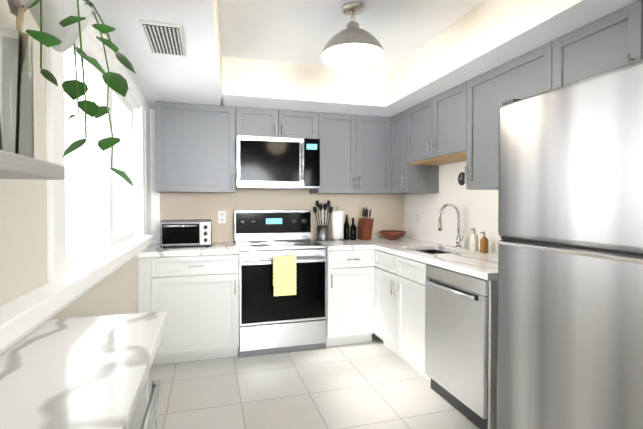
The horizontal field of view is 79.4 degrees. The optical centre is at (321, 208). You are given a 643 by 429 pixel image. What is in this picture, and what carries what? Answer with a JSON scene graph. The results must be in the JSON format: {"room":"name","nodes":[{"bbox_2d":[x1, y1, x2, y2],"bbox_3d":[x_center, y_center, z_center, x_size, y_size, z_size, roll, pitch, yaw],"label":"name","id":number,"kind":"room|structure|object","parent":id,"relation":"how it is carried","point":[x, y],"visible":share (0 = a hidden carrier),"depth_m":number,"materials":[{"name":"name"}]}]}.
{"room":"kitchen","nodes":[
{"label":"kitchen","id":0,"kind":"room"},
{"bbox_2d":[0,0,140,319],"bbox_3d":[-0.716,0.060,0.385,0.120,2.440,6.570,0,1,-16],"label":"wall","id":1,"kind":"structure","parent":0,"point":[23,236],"depth_m":1.22,"materials":[{"name":"paint"}]},
{"bbox_2d":[0,150,64,179],"bbox_3d":[-0.436,-0.056,0.022,0.207,0.057,1.720,0,1,-16],"label":"floating shelf","id":2,"kind":"object","parent":1,"relation":"attached to","point":[14,166],"visible":1,"depth_m":0.72,"materials":[{"name":"grey wood"}]},
{"bbox_2d":[0,26,33,157],"bbox_3d":[-0.637,-0.219,0.713,0.143,0.250,0.168,0,1,-16],"label":"glass vases","id":3,"kind":"object","parent":2,"relation":"on","point":[16,99],"visible":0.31,"depth_m":0.75,"materials":[{"name":"grey"}]},
{"bbox_2d":[7,0,34,31],"bbox_3d":[-0.635,-0.404,0.714,0.248,0.603,0.300,0,1,-16],"label":"pampas grass","id":4,"kind":"object","parent":2,"relation":"on","point":[18,8],"depth_m":0.76,"materials":[{"name":"plant"}]},
{"bbox_2d":[0,1,154,354],"bbox_3d":[-1.142,-0.269,2.001,0.205,1.226,2.620,0,1,-16],"label":"window unit","id":5,"kind":"structure","parent":1,"relation":"in","point":[73,275],"depth_m":1.76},
{"bbox_2d":[145,103,159,243],"bbox_3d":[-1.494,-0.291,3.421,0.098,1.227,0.294,0,1,-16],"label":"trim","id":6,"kind":"structure","parent":1,"relation":"attached to","point":[152,195],"depth_m":3.53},
{"bbox_2d":[85,0,222,108],"bbox_3d":[-0.335,-1.011,0.480,0.673,0.300,6.570,0,1,-16],"label":"ceiling","id":7,"kind":"structure","parent":0,"point":[194,76],"depth_m":2.17,"materials":[{"name":"paint"}]},
{"bbox_2d":[25,0,135,186],"bbox_3d":[-0.659,-0.467,1.072,0.267,0.804,0.378,0,1,-16],"label":"hanging planter","id":8,"kind":"object","parent":7,"relation":"hanging from","point":[61,24],"visible":1,"depth_m":1.02,"materials":[{"name":"leaf"},{"name":"ceramic"},{"name":"soil"}]},
{"bbox_2d":[139,20,185,56],"bbox_3d":[-0.818,-0.877,2.024,0.185,0.012,0.400,0,1,-16],"label":"ceiling vent","id":9,"kind":"object","parent":7,"relation":"in","point":[165,38],"visible":1,"depth_m":1.98,"materials":[{"name":"white metal"}]},
{"bbox_2d":[159,189,403,243],"bbox_3d":[-0.353,0.007,3.977,2.840,2.440,0.120,0,1,-16],"label":"wall","id":10,"kind":"structure","parent":0,"point":[387,211],"depth_m":3.88,"materials":[{"name":"paint"}]},
{"bbox_2d":[155,101,235,192],"bbox_3d":[-1.118,-0.526,3.485,0.660,0.760,0.372,0,1,-16],"label":"upper cabinet","id":11,"kind":"object","parent":10,"relation":"attached to","point":[195,148],"visible":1,"depth_m":3.35,"materials":[{"name":"grey wood"}]},
{"bbox_2d":[218,211,225,222],"bbox_3d":[-0.959,0.081,3.732,0.075,0.120,0.008,0,1,-16],"label":"outlet","id":12,"kind":"object","parent":10,"relation":"attached to","point":[221,216],"visible":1,"depth_m":3.73,"materials":[{"name":"white plastic"}]},
{"bbox_2d":[236,107,317,138],"bbox_3d":[-0.437,-0.779,3.681,0.760,0.260,0.372,0,1,-16],"label":"upper cabinet","id":13,"kind":"object","parent":10,"relation":"attached to","point":[273,123],"visible":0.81,"depth_m":3.53,"materials":[{"name":"grey wood"}]},
{"bbox_2d":[236,135,319,189],"bbox_3d":[-0.426,-0.417,3.651,0.756,0.458,0.446,0,1,-16],"label":"microwave","id":14,"kind":"object","parent":13,"relation":"attached to","point":[275,163],"visible":1,"depth_m":3.48,"materials":[{"name":"silver metal"}]},
{"bbox_2d":[321,210,327,221],"bbox_3d":[0.030,0.076,4.022,0.075,0.120,0.008,0,1,-16],"label":"outlet","id":15,"kind":"object","parent":10,"relation":"attached to","point":[322,212],"visible":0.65,"depth_m":4.02,"materials":[{"name":"white plastic"}]},
{"bbox_2d":[309,112,391,193],"bbox_3d":[0.445,-0.533,3.944,1.077,0.760,0.372,0,1,-16],"label":"upper cabinet","id":16,"kind":"object","parent":10,"relation":"attached to","point":[354,154],"visible":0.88,"depth_m":3.75,"materials":[{"name":"grey wood"}]},
{"bbox_2d":[149,335,478,428],"bbox_3d":[0.589,1.300,0.786,2.840,0.050,6.810,0,1,-16],"label":"floor","id":17,"kind":"structure","parent":0,"point":[375,383],"depth_m":2.62,"materials":[{"name":"tile"}]},
{"bbox_2d":[0,311,166,428],"bbox_3d":[-0.360,0.780,0.078,0.377,1.010,2.560,0,1,-16],"label":"countertop","id":18,"kind":"structure","parent":17,"relation":"on","point":[92,372],"depth_m":0.87,"materials":[{"name":"white stone"}]},
{"bbox_2d":[141,380,159,428],"bbox_3d":[-0.530,0.848,0.758,0.372,0.856,0.352,0,1,-16],"label":"handle","id":19,"kind":"object","parent":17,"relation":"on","point":[150,420],"visible":1,"depth_m":0.88,"materials":[{"name":"metal"}]},
{"bbox_2d":[138,254,238,364],"bbox_3d":[-1.122,0.801,3.347,0.757,0.870,0.672,0,1,-16],"label":"base cabinet","id":20,"kind":"object","parent":17,"relation":"on","point":[196,298],"visible":0.9,"depth_m":3.08,"materials":[{"name":"white wood"}]},
{"bbox_2d":[137,242,238,257],"bbox_3d":[-1.126,0.346,3.355,0.757,0.040,0.642,0,1,-16],"label":"countertop","id":21,"kind":"structure","parent":20,"relation":"on","point":[214,248],"depth_m":3.12,"materials":[{"name":"white stone"}]},
{"bbox_2d":[160,219,211,247],"bbox_3d":[-1.173,0.213,3.381,0.410,0.225,0.347,0,1,-16],"label":"toaster oven","id":22,"kind":"object","parent":21,"relation":"on","point":[192,232],"visible":1,"depth_m":3.25,"materials":[{"name":"silver metal"}]},
{"bbox_2d":[234,210,327,357],"bbox_3d":[-0.389,0.626,3.540,0.756,1.215,0.677,0,1,-16],"label":"range","id":23,"kind":"object","parent":17,"relation":"on","point":[270,323],"visible":1,"depth_m":3.32,"materials":[{"name":"silver metal"}]},
{"bbox_2d":[273,255,295,295],"bbox_3d":[-0.306,0.556,3.222,0.190,0.324,0.040,0,1,-16],"label":"hanging towel","id":24,"kind":"object","parent":23,"relation":"hanging from","point":[284,275],"visible":0.93,"depth_m":3.20,"materials":[{"name":"yellow fabric"}]},
{"bbox_2d":[326,249,381,345],"bbox_3d":[0.487,0.794,3.820,1.077,0.870,0.672,0,1,-16],"label":"base cabinet","id":25,"kind":"object","parent":17,"relation":"on","point":[350,293],"visible":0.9,"depth_m":3.45,"materials":[{"name":"white wood"}]},
{"bbox_2d":[312,237,497,279],"bbox_3d":[0.691,0.350,3.119,1.077,0.040,2.119,0,1,-16],"label":"countertop","id":26,"kind":"structure","parent":25,"relation":"on","point":[467,261],"depth_m":2.88,"materials":[{"name":"white stone"}]},
{"bbox_2d":[313,200,332,240],"bbox_3d":[0.014,0.118,3.846,0.206,0.401,0.154,0,1,-16],"label":"utensil crock","id":27,"kind":"object","parent":26,"relation":"on","point":[322,232],"visible":1,"depth_m":3.81,"materials":[{"name":"silver metal"}]},
{"bbox_2d":[330,206,344,240],"bbox_3d":[0.162,0.145,3.911,0.150,0.345,0.150,0,1,-16],"label":"paper towel","id":28,"kind":"object","parent":26,"relation":"on","point":[337,225],"visible":0.98,"depth_m":3.86,"materials":[{"name":"white paper"}]},
{"bbox_2d":[344,215,355,239],"bbox_3d":[0.289,0.190,3.949,0.127,0.255,0.059,0,1,20],"label":"bottles","id":29,"kind":"object","parent":26,"relation":"on","point":[349,232],"visible":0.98,"depth_m":3.93,"materials":[{"name":"black glass"}]},
{"bbox_2d":[357,207,373,239],"bbox_3d":[0.448,0.150,3.982,0.100,0.333,0.223,0,1,-16],"label":"knife block","id":30,"kind":"object","parent":26,"relation":"on","point":[365,228],"visible":1,"depth_m":3.92,"materials":[{"name":"red wood"}]},
{"bbox_2d":[380,230,405,239],"bbox_3d":[0.736,0.274,3.998,0.270,0.085,0.270,0,1,-16],"label":"bowl","id":31,"kind":"object","parent":26,"relation":"on","point":[392,234],"visible":1,"depth_m":3.92,"materials":[{"name":"brown wood"}]},
{"bbox_2d":[397,250,448,262],"bbox_3d":[0.911,0.473,3.156,0.376,0.208,0.536,0,1,-16],"label":"sink basin","id":32,"kind":"object","parent":26,"relation":"in","point":[434,252],"visible":0.06,"depth_m":3.42,"materials":[{"name":"silver metal"}]},
{"bbox_2d":[438,204,464,248],"bbox_3d":[1.066,0.143,3.178,0.227,0.370,0.096,0,1,-16],"label":"faucet","id":33,"kind":"object","parent":26,"relation":"on","point":[458,242],"visible":1,"depth_m":3.20,"materials":[{"name":"silver metal"}]},
{"bbox_2d":[470,228,477,251],"bbox_3d":[1.191,0.241,3.016,0.060,0.180,0.060,1,1,35],"label":"soap bottle","id":34,"kind":"object","parent":26,"relation":"on","point":[474,243],"depth_m":2.99,"materials":[{"name":"white plastic"}]},
{"bbox_2d":[477,232,488,252],"bbox_3d":[1.229,0.253,2.923,0.060,0.160,0.060,1,1,35],"label":"soap bottle","id":35,"kind":"object","parent":26,"relation":"on","point":[484,242],"depth_m":2.90,"materials":[{"name":"orange plastic"}]},
{"bbox_2d":[374,250,430,381],"bbox_3d":[0.888,0.804,3.173,0.672,0.870,0.855,0,1,-16],"label":"base cabinet","id":36,"kind":"object","parent":17,"relation":"on","point":[400,309],"visible":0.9,"depth_m":3.02,"materials":[{"name":"white wood"}]},
{"bbox_2d":[426,265,497,428],"bbox_3d":[1.094,0.815,2.465,0.676,0.870,0.616,0,1,-16],"label":"dishwasher","id":37,"kind":"object","parent":17,"relation":"on","point":[461,335],"visible":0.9,"depth_m":2.27,"materials":[{"name":"silver metal"}]},
{"bbox_2d":[497,60,642,428],"bbox_3d":[1.308,0.369,1.653,0.664,1.785,0.815,0,1,-16],"label":"refrigerator","id":38,"kind":"object","parent":17,"relation":"on","point":[570,283],"visible":1,"depth_m":1.54,"materials":[{"name":"silver metal"}]},
{"bbox_2d":[218,0,484,72],"bbox_3d":[0.589,-1.190,0.749,2.840,0.050,6.810,0,1,-16],"label":"ceiling","id":39,"kind":"structure","parent":0,"point":[297,31],"depth_m":2.52,"materials":[{"name":"paint"}]},
{"bbox_2d":[221,56,385,115],"bbox_3d":[-0.204,-1.057,3.578,1.410,0.300,0.700,0,1,-16],"label":"ceiling soffit","id":40,"kind":"structure","parent":39,"relation":"attached to","point":[255,83],"depth_m":3.26,"materials":[{"name":"paint"}]},
{"bbox_2d":[321,1,384,72],"bbox_3d":[0.184,-1.001,2.275,0.376,0.371,0.376,0,1,-16],"label":"pendant light","id":41,"kind":"object","parent":39,"relation":"hanging from","point":[353,47],"visible":1,"depth_m":2.17,"materials":[{"name":"silver metal"}]},
{"bbox_2d":[404,161,502,252],"bbox_3d":[1.894,0.049,1.151,0.120,2.440,6.570,0,1,-16],"label":"wall","id":42,"kind":"structure","parent":0,"point":[478,209],"depth_m":3.43,"materials":[{"name":"paint"}]},
{"bbox_2d":[390,109,438,193],"bbox_3d":[0.874,-0.530,3.733,0.372,0.760,0.335,0,1,-16],"label":"upper cabinet","id":43,"kind":"object","parent":42,"relation":"attached to","point":[406,177],"visible":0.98,"depth_m":3.62,"materials":[{"name":"grey wood"}]},
{"bbox_2d":[416,212,419,223],"bbox_3d":[0.993,0.097,3.988,0.008,0.120,0.075,0,1,-16],"label":"outlet","id":44,"kind":"object","parent":42,"relation":"attached to","point":[417,217],"visible":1,"depth_m":3.98,"materials":[{"name":"white plastic"}]},
{"bbox_2d":[407,81,466,164],"bbox_3d":[1.041,-0.650,3.162,0.372,0.502,0.850,0,1,-16],"label":"upper cabinet","id":45,"kind":"object","parent":42,"relation":"attached to","point":[436,129],"visible":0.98,"depth_m":3.06,"materials":[{"name":"grey wood"}]},
{"bbox_2d":[457,171,465,186],"bbox_3d":[1.194,-0.253,3.281,0.020,0.140,0.140,0,1,-16],"label":"wall clock","id":46,"kind":"object","parent":42,"relation":"attached to","point":[464,185],"visible":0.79,"depth_m":3.30,"materials":[{"name":"black plastic"}]},
{"bbox_2d":[465,41,551,189],"bbox_3d":[1.259,-0.510,2.421,0.372,0.760,0.700,0,1,-16],"label":"upper cabinet","id":47,"kind":"object","parent":42,"relation":"attached to","point":[523,76],"visible":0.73,"depth_m":2.47,"materials":[{"name":"grey wood"}]},
{"bbox_2d":[552,0,642,88],"bbox_3d":[1.482,-0.709,1.660,0.372,0.340,0.880,0,1,-16],"label":"upper cabinet","id":48,"kind":"object","parent":42,"relation":"attached to","point":[611,41],"visible":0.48,"depth_m":1.80,"materials":[{"name":"grey wood"}]},
{"bbox_2d":[370,0,637,116],"bbox_3d":[1.568,-1.019,1.039,0.560,0.300,6.570,0,1,-16],"label":"ceiling","id":49,"kind":"structure","parent":0,"point":[483,37],"depth_m":2.27,"materials":[{"name":"paint"}]},
{"label":"outside","id":50,"kind":"structure","parent":0,"visible":0},
{"bbox_2d":[64,49,123,252],"bbox_3d":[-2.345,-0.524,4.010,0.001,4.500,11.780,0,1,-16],"label":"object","id":51,"kind":"object","parent":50,"point":[81,189],"visible":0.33,"depth_m":3.68,"materials":[{"name":"glass"}]}
]}

